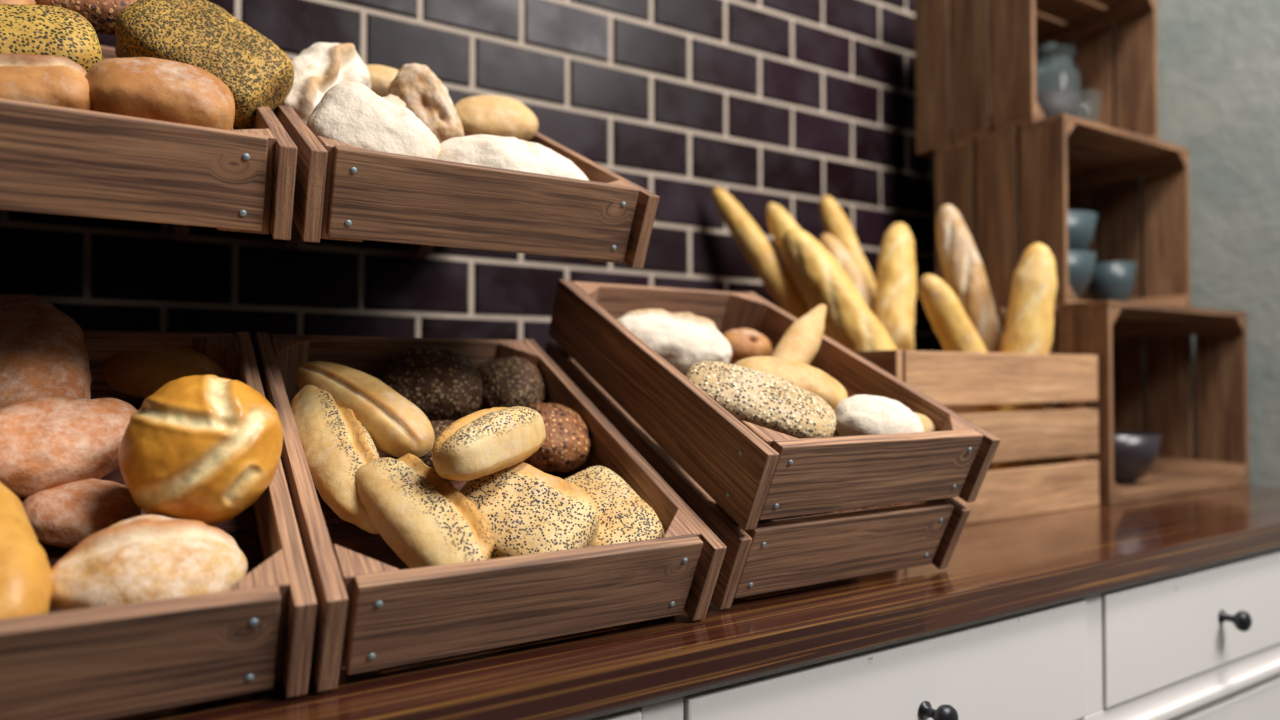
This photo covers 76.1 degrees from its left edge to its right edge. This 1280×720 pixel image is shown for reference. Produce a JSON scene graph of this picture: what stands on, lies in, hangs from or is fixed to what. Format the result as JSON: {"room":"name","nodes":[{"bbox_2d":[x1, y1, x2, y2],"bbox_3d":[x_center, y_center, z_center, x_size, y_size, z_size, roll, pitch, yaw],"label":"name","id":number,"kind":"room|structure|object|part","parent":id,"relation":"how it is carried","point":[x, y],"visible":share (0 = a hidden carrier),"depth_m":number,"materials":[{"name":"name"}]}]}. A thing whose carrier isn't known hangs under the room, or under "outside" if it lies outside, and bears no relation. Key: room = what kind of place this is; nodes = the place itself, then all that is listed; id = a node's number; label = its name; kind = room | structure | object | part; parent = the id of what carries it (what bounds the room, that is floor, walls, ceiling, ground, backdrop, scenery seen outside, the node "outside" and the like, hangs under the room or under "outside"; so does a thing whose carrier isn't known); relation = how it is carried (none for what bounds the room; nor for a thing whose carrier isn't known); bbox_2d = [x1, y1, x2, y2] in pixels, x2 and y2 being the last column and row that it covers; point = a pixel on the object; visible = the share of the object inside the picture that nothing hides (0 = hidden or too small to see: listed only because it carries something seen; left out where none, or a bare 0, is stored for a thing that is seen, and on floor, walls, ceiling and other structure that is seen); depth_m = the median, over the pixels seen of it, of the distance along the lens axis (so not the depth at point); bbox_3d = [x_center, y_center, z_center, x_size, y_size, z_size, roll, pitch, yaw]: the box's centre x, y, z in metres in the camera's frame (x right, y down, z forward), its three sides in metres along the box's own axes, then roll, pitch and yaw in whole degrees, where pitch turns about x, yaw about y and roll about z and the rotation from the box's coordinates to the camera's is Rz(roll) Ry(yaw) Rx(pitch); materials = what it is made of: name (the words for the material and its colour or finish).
{"room":"food shop","nodes":[
{"label":"food shop","id":0,"kind":"room"},
{"bbox_2d":[0,0,933,350],"bbox_3d":[-0.581,-0.596,0.985,2.727,1.600,0.050,1,-1,-31],"label":"wall","id":1,"kind":"structure","parent":0,"point":[4,214],"depth_m":1.24,"materials":[{"name":"tile"}]},
{"bbox_2d":[172,220,433,258],"bbox_3d":[-0.455,-0.178,0.919,0.583,0.075,0.169,1,-1,-31],"label":"wall shelf","id":2,"kind":"object","parent":1,"relation":"attached to","point":[179,232],"visible":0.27,"depth_m":0.99,"materials":[{"name":"brown wood"}]},
{"bbox_2d":[0,45,296,239],"bbox_3d":[-0.449,-0.194,0.639,0.282,0.223,0.375,1,-1,-31],"label":"crate","id":3,"kind":"object","parent":2,"relation":"on","point":[54,159],"visible":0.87,"depth_m":0.52,"materials":[{"name":"brown wood"}]},
{"bbox_2d":[0,0,35,4],"bbox_3d":[-0.495,-0.271,0.622,0.058,0.047,0.046,1,-1,-29],"label":"bread loaf","id":4,"kind":"object","parent":3,"relation":"in","point":[31,2],"visible":0.11,"depth_m":0.62,"materials":[{"name":"orange food"}]},
{"bbox_2d":[35,0,137,35],"bbox_3d":[-0.461,-0.297,0.680,0.090,0.055,0.055,1,-1,-25],"label":"loaf","id":5,"kind":"object","parent":3,"relation":"in","point":[102,15],"visible":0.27,"depth_m":0.66,"materials":[{"name":"brown food"}]},
{"bbox_3d":[-0.278,-0.128,0.575,0.033,0.069,0.033,1,24,-31],"label":"corner post","id":6,"kind":"part","parent":3,"relation":"part of","materials":[{"name":"brown wood"}]},
{"bbox_3d":[-0.369,-0.173,0.631,0.110,0.051,0.066,1,24,-31],"label":"bread roll","id":7,"kind":"object","parent":3,"relation":"in","visible":0},
{"bbox_2d":[115,0,293,129],"bbox_3d":[-0.355,-0.247,0.670,0.133,0.117,0.077,0,-1,-12],"label":"loaf","id":8,"kind":"object","parent":7,"relation":"on","point":[202,34],"visible":0.75,"depth_m":0.65,"materials":[{"name":"food"}]},
{"label":"bread roll","id":9,"kind":"object","parent":3,"relation":"in","visible":0},
{"bbox_2d":[85,57,234,129],"bbox_3d":[-0.335,-0.182,0.574,0.092,0.059,0.057,1,-1,-35],"label":"bread loaf","id":10,"kind":"object","parent":9,"relation":"on","point":[158,89],"visible":0.71,"depth_m":0.55,"materials":[{"name":"orange food"}]},
{"label":"bread roll","id":11,"kind":"object","parent":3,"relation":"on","visible":0},
{"bbox_2d":[0,53,91,110],"bbox_3d":[-0.402,-0.173,0.536,0.076,0.058,0.054,1,-1,-36],"label":"bread loaf","id":12,"kind":"object","parent":11,"relation":"on","point":[60,81],"visible":0.48,"depth_m":0.53,"materials":[{"name":"orange food"}]},
{"bbox_3d":[-0.480,-0.172,0.564,0.100,0.046,0.068,1,24,-31],"label":"bread roll","id":13,"kind":"object","parent":3,"relation":"in","visible":0},
{"bbox_2d":[0,4,101,72],"bbox_3d":[-0.446,-0.227,0.587,0.101,0.069,0.054,1,-1,-33],"label":"loaf","id":14,"kind":"object","parent":13,"relation":"on","point":[24,28],"visible":0.68,"depth_m":0.58,"materials":[{"name":"yellow food"}]},
{"bbox_3d":[-0.505,-0.163,0.903,0.016,0.044,0.143,1,-1,-31],"label":"bracket arm","id":15,"kind":"part","parent":2,"relation":"part of","materials":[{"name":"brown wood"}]},
{"bbox_3d":[-0.403,-0.162,0.965,0.016,0.044,0.143,1,-1,-31],"label":"bracket arm","id":16,"kind":"part","parent":2,"relation":"part of","materials":[{"name":"brown wood"}]},
{"bbox_3d":[-0.266,-0.160,1.048,0.016,0.044,0.143,1,-1,-31],"label":"bracket arm","id":17,"kind":"part","parent":2,"relation":"part of","materials":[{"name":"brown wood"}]},
{"bbox_2d":[273,105,659,267],"bbox_3d":[-0.201,-0.191,0.790,0.282,0.223,0.375,1,-1,-31],"label":"crate","id":18,"kind":"object","parent":2,"relation":"on","point":[343,191],"visible":0.76,"depth_m":0.63,"materials":[{"name":"brown wood"}]},
{"bbox_2d":[274,42,370,123],"bbox_3d":[-0.287,-0.248,0.742,0.060,0.094,0.098,0,-1,21],"label":"roll","id":19,"kind":"object","parent":18,"relation":"in","point":[321,66],"visible":0.51,"depth_m":0.72,"materials":[{"name":"white food"}]},
{"bbox_3d":[-0.223,-0.127,0.608,0.033,0.069,0.033,1,24,-31],"label":"corner post","id":20,"kind":"part","parent":18,"relation":"part of","materials":[{"name":"brown wood"}]},
{"bbox_2d":[366,64,398,96],"bbox_3d":[-0.258,-0.272,0.813,0.057,0.041,0.039,0,-1,-13],"label":"bread loaf","id":21,"kind":"object","parent":18,"relation":"in","point":[381,76],"visible":0.27,"depth_m":0.80,"materials":[{"name":"beige food"}]},
{"bbox_2d":[387,63,463,142],"bbox_3d":[-0.202,-0.235,0.763,0.072,0.081,0.042,0,-1,0],"label":"roll","id":22,"kind":"object","parent":18,"relation":"in","point":[423,93],"visible":0.62,"depth_m":0.75,"materials":[{"name":"beige food"}]},
{"bbox_2d":[454,95,537,140],"bbox_3d":[-0.154,-0.253,0.865,0.098,0.059,0.054,1,-1,-27],"label":"roll","id":23,"kind":"object","parent":18,"relation":"in","point":[495,115],"visible":0.7,"depth_m":0.84,"materials":[{"name":"beige food"}]},
{"bbox_3d":[-0.031,-0.125,0.725,0.033,0.069,0.033,1,24,-31],"label":"corner post","id":24,"kind":"part","parent":18,"relation":"part of","materials":[{"name":"brown wood"}]},
{"bbox_2d":[0,0,932,351],"bbox_3d":[-0.557,-0.453,0.965,2.694,1.307,0.007,1,-1,-31],"label":"wall tiles","id":25,"kind":"structure","parent":1,"relation":"attached to","point":[36,262],"depth_m":1.25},
{"bbox_2d":[932,158,943,351],"bbox_3d":[0.709,-0.581,1.770,0.293,1.600,0.050,1,-1,-31],"label":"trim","id":26,"kind":"structure","parent":1,"relation":"attached to","point":[937,344],"depth_m":1.67,"materials":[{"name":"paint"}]},
{"bbox_2d":[1073,0,1279,486],"bbox_3d":[1.658,-0.157,0.437,0.048,2.500,3.200,1,-1,-31],"label":"wall","id":27,"kind":"structure","parent":0,"point":[1219,60],"depth_m":1.42,"materials":[{"name":"paint"}]},
{"bbox_3d":[-0.230,1.096,-0.736,4.372,0.050,3.200,1,-1,-31],"label":"floor","id":28,"kind":"structure","parent":0,"visible":0},
{"bbox_2d":[569,547,1279,719],"bbox_3d":[-0.239,0.663,0.727,2.868,0.868,0.632,1,-1,-31],"label":"base cabinet","id":29,"kind":"object","parent":28,"relation":"on","point":[1201,642],"visible":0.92,"depth_m":0.80,"materials":[{"name":"white paint"}]},
{"bbox_3d":[-0.191,0.290,0.435,0.443,0.115,0.013,1,-1,-31],"label":"drawer","id":30,"kind":"part","parent":29,"relation":"part of","materials":[{"name":"white paint"}]},
{"bbox_2d":[106,484,1279,719],"bbox_3d":[-0.295,0.214,0.734,2.971,0.029,0.648,1,-1,-31],"label":"countertop","id":31,"kind":"structure","parent":29,"relation":"on","point":[1002,566],"depth_m":0.62,"materials":[{"name":"brown wood"}]},
{"bbox_2d":[0,330,316,719],"bbox_3d":[-0.392,0.082,0.537,0.276,0.223,0.375,1,-1,-31],"label":"crate","id":32,"kind":"object","parent":31,"relation":"on","point":[113,661],"visible":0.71,"depth_m":0.43,"materials":[{"name":"brown wood"}]},
{"bbox_2d":[0,482,51,618],"bbox_3d":[-0.368,0.103,0.446,0.133,0.088,0.063,-1,-1,37],"label":"bread loaf","id":33,"kind":"object","parent":32,"relation":"in","point":[25,570],"visible":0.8,"depth_m":0.43,"materials":[{"name":"orange food"}]},
{"bbox_2d":[0,294,91,408],"bbox_3d":[-0.464,0.001,0.619,0.077,0.114,0.161,1,-2,-43],"label":"roll","id":34,"kind":"object","parent":32,"relation":"in","point":[43,350],"visible":0.65,"depth_m":0.60,"materials":[{"name":"brown food"}]},
{"bbox_2d":[22,478,140,547],"bbox_3d":[-0.363,0.098,0.531,0.065,0.042,0.054,0,-1,-16],"label":"roll","id":35,"kind":"object","parent":32,"relation":"in","point":[65,515],"visible":0.73,"depth_m":0.51,"materials":[{"name":"brown food"}]},
{"bbox_2d":[0,397,137,496],"bbox_3d":[-0.391,0.057,0.544,0.113,0.063,0.063,1,-2,-44],"label":"bread loaf","id":36,"kind":"object","parent":35,"relation":"on","point":[46,442],"visible":0.83,"depth_m":0.53,"materials":[{"name":"brown food"}]},
{"bbox_2d":[50,514,247,611],"bbox_3d":[-0.285,0.124,0.473,0.101,0.065,0.064,0,-1,-15],"label":"bread loaf","id":37,"kind":"object","parent":32,"relation":"in","point":[142,558],"visible":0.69,"depth_m":0.46,"materials":[{"name":"beige food"}]},
{"bbox_2d":[102,343,232,397],"bbox_3d":[-0.405,0.013,0.705,0.102,0.058,0.059,0,-1,-4],"label":"bread loaf","id":38,"kind":"object","parent":32,"relation":"in","point":[130,372],"visible":0.59,"depth_m":0.68,"materials":[{"name":"brown food"}]},
{"bbox_2d":[118,374,282,524],"bbox_3d":[-0.281,0.057,0.525,0.092,0.096,0.075,0,-1,-4],"label":"roll","id":39,"kind":"object","parent":32,"relation":"in","point":[203,448],"visible":0.98,"depth_m":0.50,"materials":[{"name":"orange food"}]},
{"bbox_3d":[-0.374,0.018,0.719,0.033,0.069,0.033,1,24,-31],"label":"corner post","id":40,"kind":"part","parent":32,"relation":"part of","materials":[{"name":"brown wood"}]},
{"bbox_3d":[-0.224,0.149,0.471,0.033,0.069,0.033,1,24,-31],"label":"corner post","id":41,"kind":"part","parent":32,"relation":"part of","materials":[{"name":"brown wood"}]},
{"bbox_2d":[254,332,726,691],"bbox_3d":[-0.152,0.085,0.683,0.276,0.223,0.375,1,-1,-31],"label":"crate","id":42,"kind":"object","parent":31,"relation":"on","point":[374,611],"visible":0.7,"depth_m":0.55,"materials":[{"name":"brown wood"}]},
{"bbox_3d":[-0.321,0.018,0.751,0.033,0.069,0.033,1,24,-31],"label":"corner post","id":43,"kind":"part","parent":42,"relation":"part of","materials":[{"name":"brown wood"}]},
{"bbox_2d":[295,361,434,457],"bbox_3d":[-0.233,0.040,0.680,0.147,0.079,0.051,-1,-1,27],"label":"roll","id":44,"kind":"object","parent":42,"relation":"in","point":[397,427],"visible":0.81,"depth_m":0.65,"materials":[{"name":"beige food"}]},
{"bbox_3d":[-0.171,0.149,0.503,0.033,0.069,0.033,1,24,-31],"label":"corner post","id":45,"kind":"part","parent":42,"relation":"part of","materials":[{"name":"brown wood"}]},
{"bbox_2d":[355,453,493,568],"bbox_3d":[-0.152,0.110,0.568,0.127,0.084,0.056,-1,-1,36],"label":"roll","id":46,"kind":"object","parent":42,"relation":"in","point":[419,513],"visible":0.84,"depth_m":0.55,"materials":[{"name":"beige food"}]},
{"bbox_2d":[291,385,379,533],"bbox_3d":[-0.234,0.070,0.631,0.056,0.106,0.162,1,-1,-36],"label":"roll","id":47,"kind":"object","parent":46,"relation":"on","point":[335,444],"visible":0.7,"depth_m":0.61,"materials":[{"name":"beige food"}]},
{"bbox_2d":[382,346,482,420],"bbox_3d":[-0.200,0.023,0.788,0.094,0.074,0.069,0,-1,-14],"label":"roll","id":48,"kind":"object","parent":42,"relation":"in","point":[443,383],"visible":0.8,"depth_m":0.77,"materials":[{"name":"brown food"}]},
{"bbox_2d":[420,420,454,468],"bbox_3d":[-0.171,0.075,0.705,0.057,0.044,0.068,-1,-1,34],"label":"roll","id":49,"kind":"object","parent":42,"relation":"on","point":[439,426],"visible":0.05,"depth_m":0.69,"materials":[{"name":"brown food"}]},
{"bbox_2d":[477,357,547,408],"bbox_3d":[-0.131,0.029,0.832,0.076,0.066,0.062,0,-1,-24],"label":"roll","id":50,"kind":"object","parent":42,"relation":"in","point":[510,381],"visible":0.66,"depth_m":0.81,"materials":[{"name":"brown food"}]},
{"bbox_3d":[-0.134,0.020,0.865,0.033,0.069,0.033,1,24,-31],"label":"corner post","id":51,"kind":"part","parent":42,"relation":"part of","materials":[{"name":"brown wood"}]},
{"bbox_2d":[460,462,598,558],"bbox_3d":[-0.085,0.118,0.594,0.109,0.088,0.074,0,-1,16],"label":"roll","id":52,"kind":"object","parent":42,"relation":"in","point":[527,509],"visible":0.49,"depth_m":0.58,"materials":[{"name":"beige food"}]},
{"bbox_2d":[432,406,545,480],"bbox_3d":[-0.108,0.060,0.600,0.046,0.050,0.104,-1,-1,32],"label":"roll","id":53,"kind":"object","parent":52,"relation":"on","point":[483,442],"visible":1,"depth_m":0.57,"materials":[{"name":"beige food"}]},
{"bbox_2d":[524,403,590,472],"bbox_3d":[-0.080,0.070,0.742,0.075,0.062,0.062,1,-1,-27],"label":"seeded roll","id":54,"kind":"object","parent":42,"relation":"in","point":[566,446],"visible":0.7,"depth_m":0.72,"materials":[{"name":"brown food"}]},
{"bbox_2d":[564,466,664,545],"bbox_3d":[-0.027,0.125,0.639,0.067,0.078,0.100,1,-1,-36],"label":"roll","id":55,"kind":"object","parent":42,"relation":"in","point":[624,516],"visible":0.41,"depth_m":0.62,"materials":[{"name":"beige food"}]},
{"bbox_3d":[0.016,0.151,0.617,0.033,0.069,0.033,1,24,-31],"label":"corner post","id":56,"kind":"part","parent":42,"relation":"part of","materials":[{"name":"brown wood"}]},
{"bbox_2d":[545,279,1000,609],"bbox_3d":[0.102,0.055,0.836,0.271,0.288,0.407,1,-1,-31],"label":"crate","id":57,"kind":"object","parent":31,"relation":"on","point":[754,486],"visible":0.73,"depth_m":0.71,"materials":[{"name":"brown wood"}]},
{"bbox_3d":[-0.064,-0.011,0.906,0.033,0.143,0.033,1,24,-31],"label":"corner post","id":58,"kind":"part","parent":57,"relation":"part of","materials":[{"name":"brown wood"}]},
{"bbox_2d":[617,309,731,375],"bbox_3d":[0.032,-0.019,0.869,0.132,0.073,0.067,0,-1,-16],"label":"roll","id":59,"kind":"object","parent":57,"relation":"in","point":[683,339],"visible":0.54,"depth_m":0.85,"materials":[{"name":"white food"}]},
{"bbox_3d":[0.118,-0.009,1.016,0.033,0.143,0.033,1,24,-31],"label":"corner post","id":60,"kind":"part","parent":57,"relation":"part of","materials":[{"name":"brown wood"}]},
{"bbox_3d":[0.085,0.119,0.657,0.033,0.143,0.033,1,24,-31],"label":"corner post","id":61,"kind":"part","parent":57,"relation":"part of","materials":[{"name":"brown wood"}]},
{"bbox_2d":[685,361,835,438],"bbox_3d":[0.104,0.036,0.711,0.133,0.072,0.061,0,-1,2],"label":"loaf","id":62,"kind":"object","parent":57,"relation":"in","point":[759,398],"visible":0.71,"depth_m":0.69,"materials":[{"name":"beige food"}]},
{"bbox_2d":[832,409,839,436],"bbox_3d":[0.161,0.054,0.784,0.109,0.067,0.062,-1,-2,44],"label":"roll","id":63,"kind":"object","parent":57,"relation":"in","point":[835,434],"visible":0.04,"depth_m":0.74,"materials":[{"name":"brown food"}]},
{"bbox_2d":[734,356,847,408],"bbox_3d":[0.142,0.025,0.779,0.115,0.057,0.044,0,-1,-3],"label":"roll","id":64,"kind":"object","parent":63,"relation":"on","point":[814,380],"visible":0.43,"depth_m":0.77,"materials":[{"name":"beige food"}]},
{"bbox_2d":[771,304,826,364],"bbox_3d":[0.169,-0.014,0.871,0.039,0.102,0.160,-1,-1,32],"label":"roll","id":65,"kind":"object","parent":63,"relation":"on","point":[801,342],"visible":0.64,"depth_m":0.86,"materials":[{"name":"beige food"}]},
{"bbox_2d":[834,394,923,435],"bbox_3d":[0.218,0.061,0.750,0.084,0.058,0.054,0,-1,0],"label":"roll","id":66,"kind":"object","parent":57,"relation":"in","point":[856,415],"visible":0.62,"depth_m":0.73,"materials":[{"name":"white food"}]},
{"bbox_2d":[913,412,935,431],"bbox_3d":[0.256,0.065,0.778,0.062,0.033,0.033,1,-1,-25],"label":"roll","id":67,"kind":"object","parent":57,"relation":"in","point":[928,425],"visible":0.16,"depth_m":0.77,"materials":[{"name":"beige food"}]},
{"bbox_3d":[0.267,0.121,0.768,0.033,0.143,0.033,1,24,-31],"label":"corner post","id":68,"kind":"part","parent":57,"relation":"part of","materials":[{"name":"brown wood"}]},
{"label":"bread roll","id":69,"kind":"object","parent":57,"relation":"in","visible":0},
{"bbox_2d":[723,328,772,363],"bbox_3d":[0.122,-0.014,0.938,0.064,0.046,0.038,0,-1,-23],"label":"bread loaf","id":70,"kind":"object","parent":69,"relation":"on","point":[744,342],"visible":0.62,"depth_m":0.92,"materials":[{"name":"brown food"}]},
{"bbox_2d":[852,350,1098,523],"bbox_3d":[0.383,0.100,1.216,0.415,0.215,0.365,1,-1,-31],"label":"crate","id":71,"kind":"object","parent":31,"relation":"on","point":[958,381],"visible":0.35,"depth_m":1.08,"materials":[{"name":"brown wood"}]},
{"bbox_2d":[713,187,808,318],"bbox_3d":[0.275,-0.053,1.321,0.314,0.458,0.044,0,-1,4],"label":"baguette","id":72,"kind":"object","parent":71,"relation":"in","point":[758,251],"visible":0.41,"depth_m":1.31,"materials":[{"name":"yellow food"}]},
{"bbox_2d":[767,203,832,339],"bbox_3d":[0.309,-0.041,1.264,0.242,0.432,0.050,-1,-1,33],"label":"baguette","id":73,"kind":"object","parent":71,"relation":"in","point":[779,220],"visible":0.17,"depth_m":1.30,"materials":[{"name":"yellow food"}]},
{"bbox_2d":[783,227,896,350],"bbox_3d":[0.316,-0.007,1.118,0.238,0.361,0.064,0,-1,15],"label":"baguette","id":74,"kind":"object","parent":71,"relation":"in","point":[821,279],"visible":0.51,"depth_m":1.11,"materials":[{"name":"yellow food"}]},
{"bbox_2d":[819,233,874,314],"bbox_3d":[0.384,-0.015,1.296,0.197,0.382,0.051,0,-1,19],"label":"baguette","id":75,"kind":"object","parent":71,"relation":"in","point":[829,242],"visible":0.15,"depth_m":1.30,"materials":[{"name":"beige food"}]},
{"bbox_2d":[819,196,875,298],"bbox_3d":[0.403,-0.055,1.387,0.193,0.463,0.050,0,-1,18],"label":"baguette","id":76,"kind":"object","parent":71,"relation":"in","point":[835,222],"visible":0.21,"depth_m":1.39,"materials":[{"name":"yellow food"}]},
{"bbox_2d":[873,223,916,350],"bbox_3d":[0.383,-0.023,1.240,0.064,0.395,0.166,-1,-1,27],"label":"baguette","id":77,"kind":"object","parent":71,"relation":"in","point":[896,286],"visible":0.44,"depth_m":1.25,"materials":[{"name":"yellow food"}]},
{"bbox_2d":[936,204,1002,352],"bbox_3d":[0.518,-0.033,1.243,0.128,0.414,0.055,0,-1,17],"label":"baguette","id":78,"kind":"object","parent":71,"relation":"in","point":[963,269],"visible":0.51,"depth_m":1.23,"materials":[{"name":"beige food"}]},
{"bbox_2d":[919,274,1041,466],"bbox_3d":[0.485,0.026,1.165,0.178,0.295,0.048,0,-1,-7],"label":"baguette","id":79,"kind":"object","parent":71,"relation":"in","point":[945,312],"visible":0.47,"depth_m":1.15,"materials":[{"name":"yellow food"}]},
{"bbox_2d":[993,243,1056,469],"bbox_3d":[0.545,0.002,1.162,0.101,0.341,0.062,0,-1,-15],"label":"baguette","id":80,"kind":"object","parent":71,"relation":"in","point":[1029,325],"visible":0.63,"depth_m":1.15,"materials":[{"name":"yellow food"}]},
{"bbox_3d":[0.619,0.095,1.177,0.029,0.206,0.029,1,-1,-31],"label":"corner post","id":81,"kind":"part","parent":71,"relation":"part of","materials":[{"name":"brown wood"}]},
{"bbox_2d":[995,300,1248,504],"bbox_3d":[0.784,0.065,1.379,0.422,0.292,0.246,1,-1,-31],"label":"crate","id":82,"kind":"object","parent":31,"relation":"on","point":[1114,331],"visible":0.56,"depth_m":1.41,"materials":[{"name":"brown wood"}]},
{"bbox_2d":[935,113,1190,308],"bbox_3d":[0.761,-0.231,1.472,0.387,0.300,0.241,1,-1,-31],"label":"crate","id":83,"kind":"object","parent":82,"relation":"on","point":[1038,171],"visible":0.56,"depth_m":1.43,"materials":[{"name":"brown wood"}]},
{"bbox_3d":[0.618,-0.359,1.381,0.025,0.025,0.229,1,-1,-31],"label":"corner post","id":84,"kind":"part","parent":83,"relation":"part of","materials":[{"name":"brown wood"}]},
{"bbox_2d":[915,0,1158,158],"bbox_3d":[0.737,-0.533,1.520,0.387,0.306,0.234,1,-1,-31],"label":"crate","id":85,"kind":"object","parent":83,"relation":"on","point":[981,66],"visible":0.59,"depth_m":1.50,"materials":[{"name":"brown wood"}]},
{"bbox_3d":[0.595,-0.405,1.424,0.025,0.025,0.222,1,-1,-31],"label":"corner post","id":86,"kind":"part","parent":85,"relation":"part of","materials":[{"name":"brown wood"}]},
{"bbox_2d":[1036,90,1078,117],"bbox_3d":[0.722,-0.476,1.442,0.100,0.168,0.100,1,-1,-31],"label":"bowl","id":87,"kind":"object","parent":85,"relation":"in","point":[1054,102],"visible":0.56,"depth_m":1.40,"materials":[{"name":"grey ceramic"}]},
{"bbox_3d":[0.886,-0.661,1.606,0.025,0.025,0.222,1,-1,-31],"label":"corner post","id":88,"kind":"part","parent":85,"relation":"part of","materials":[{"name":"brown wood"}]},
{"bbox_2d":[1019,250,1096,297],"bbox_3d":[0.706,-0.135,1.403,0.136,0.085,0.136,1,-1,-31],"label":"bowl","id":89,"kind":"object","parent":83,"relation":"in","point":[1081,264],"visible":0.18,"depth_m":1.35,"materials":[{"name":"blue ceramic"}]},
{"bbox_2d":[1019,210,1097,254],"bbox_3d":[0.706,-0.200,1.404,0.140,0.086,0.140,1,-1,-31],"label":"bowl","id":90,"kind":"object","parent":89,"relation":"in","point":[1081,224],"visible":0.17,"depth_m":1.34,"materials":[{"name":"blue ceramic"}]},
{"bbox_3d":[0.618,-0.106,1.376,0.025,0.025,0.229,1,-1,-31],"label":"corner post","id":91,"kind":"part","parent":83,"relation":"part of","materials":[{"name":"brown wood"}]},
{"bbox_2d":[1087,261,1136,301],"bbox_3d":[0.866,-0.133,1.506,0.084,0.085,0.084,1,-1,-31],"label":"bowl","id":92,"kind":"object","parent":83,"relation":"in","point":[1114,281],"visible":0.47,"depth_m":1.48,"materials":[{"name":"blue ceramic"}]},
{"bbox_3d":[0.909,-0.355,1.558,0.025,0.025,0.229,1,-1,-31],"label":"corner post","id":93,"kind":"part","parent":83,"relation":"part of","materials":[{"name":"brown wood"}]},
{"bbox_3d":[0.909,-0.102,1.553,0.025,0.025,0.229,1,-1,-31],"label":"corner post","id":94,"kind":"part","parent":83,"relation":"part of","materials":[{"name":"brown wood"}]},
{"bbox_3d":[0.627,-0.060,1.278,0.025,0.025,0.234,1,-1,-31],"label":"corner post","id":95,"kind":"part","parent":82,"relation":"part of","materials":[{"name":"brown wood"}]},
{"bbox_3d":[0.627,0.186,1.273,0.025,0.025,0.234,1,-1,-31],"label":"corner post","id":96,"kind":"part","parent":82,"relation":"part of","materials":[{"name":"brown wood"}]},
{"bbox_2d":[1113,431,1162,483],"bbox_3d":[0.776,0.160,1.340,0.136,0.080,0.136,1,-1,-31],"label":"bowl","id":97,"kind":"object","parent":82,"relation":"in","point":[1135,453],"visible":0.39,"depth_m":1.28,"materials":[{"name":"ceramic"}]},
{"bbox_3d":[0.948,-0.057,1.473,0.025,0.025,0.234,1,-1,-31],"label":"corner post","id":98,"kind":"part","parent":82,"relation":"part of","materials":[{"name":"brown wood"}]},
{"bbox_3d":[0.948,0.190,1.469,0.025,0.025,0.234,1,-1,-31],"label":"corner post","id":99,"kind":"part","parent":82,"relation":"part of","materials":[{"name":"brown wood"}]},
{"bbox_3d":[0.236,0.295,0.695,0.482,0.115,0.013,1,-1,-31],"label":"drawer","id":100,"kind":"part","parent":29,"relation":"part of","materials":[{"name":"white paint"}]},
{"bbox_3d":[0.247,0.294,0.677,0.024,0.024,0.029,1,-1,-31],"label":"knob","id":101,"kind":"part","parent":29,"relation":"part of","materials":[{"name":"metal"}]},
{"bbox_3d":[0.677,0.300,0.963,0.482,0.115,0.013,1,-1,-31],"label":"drawer","id":102,"kind":"part","parent":29,"relation":"part of","materials":[{"name":"white paint"}]},
{"bbox_3d":[-0.089,0.375,0.486,2.868,0.012,0.009,1,-1,-31],"label":"moulding","id":103,"kind":"part","parent":29,"relation":"part of","materials":[{"name":"white paint"}]},
{"bbox_3d":[0.677,0.497,0.959,0.482,0.189,0.013,1,-1,-31],"label":"drawer","id":104,"kind":"part","parent":29,"relation":"part of","materials":[{"name":"white paint"}]},
{"bbox_3d":[0.688,0.300,0.945,0.024,0.024,0.029,1,-1,-31],"label":"knob","id":105,"kind":"part","parent":29,"relation":"part of","materials":[{"name":"metal"}]},
{"bbox_3d":[-0.195,-0.134,0.653,0.100,0.042,0.059,1,24,-31],"label":"bread roll","id":106,"kind":"object","parent":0,"visible":0},
{"bbox_2d":[306,81,439,158],"bbox_3d":[-0.216,-0.176,0.666,0.105,0.096,0.058,0,-1,-23],"label":"roll","id":107,"kind":"object","parent":106,"relation":"on","point":[349,112],"visible":0.52,"depth_m":0.65,"materials":[{"name":"white food"}]},
{"bbox_3d":[-0.086,-0.132,0.723,0.100,0.037,0.059,1,24,-31],"label":"bread roll","id":108,"kind":"object","parent":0,"visible":0},
{"bbox_2d":[436,134,588,180],"bbox_3d":[-0.114,-0.157,0.722,0.158,0.078,0.076,1,-1,-25],"label":"roll","id":109,"kind":"object","parent":108,"relation":"on","point":[511,153],"visible":0.31,"depth_m":0.69,"materials":[{"name":"white food"}]}
]}

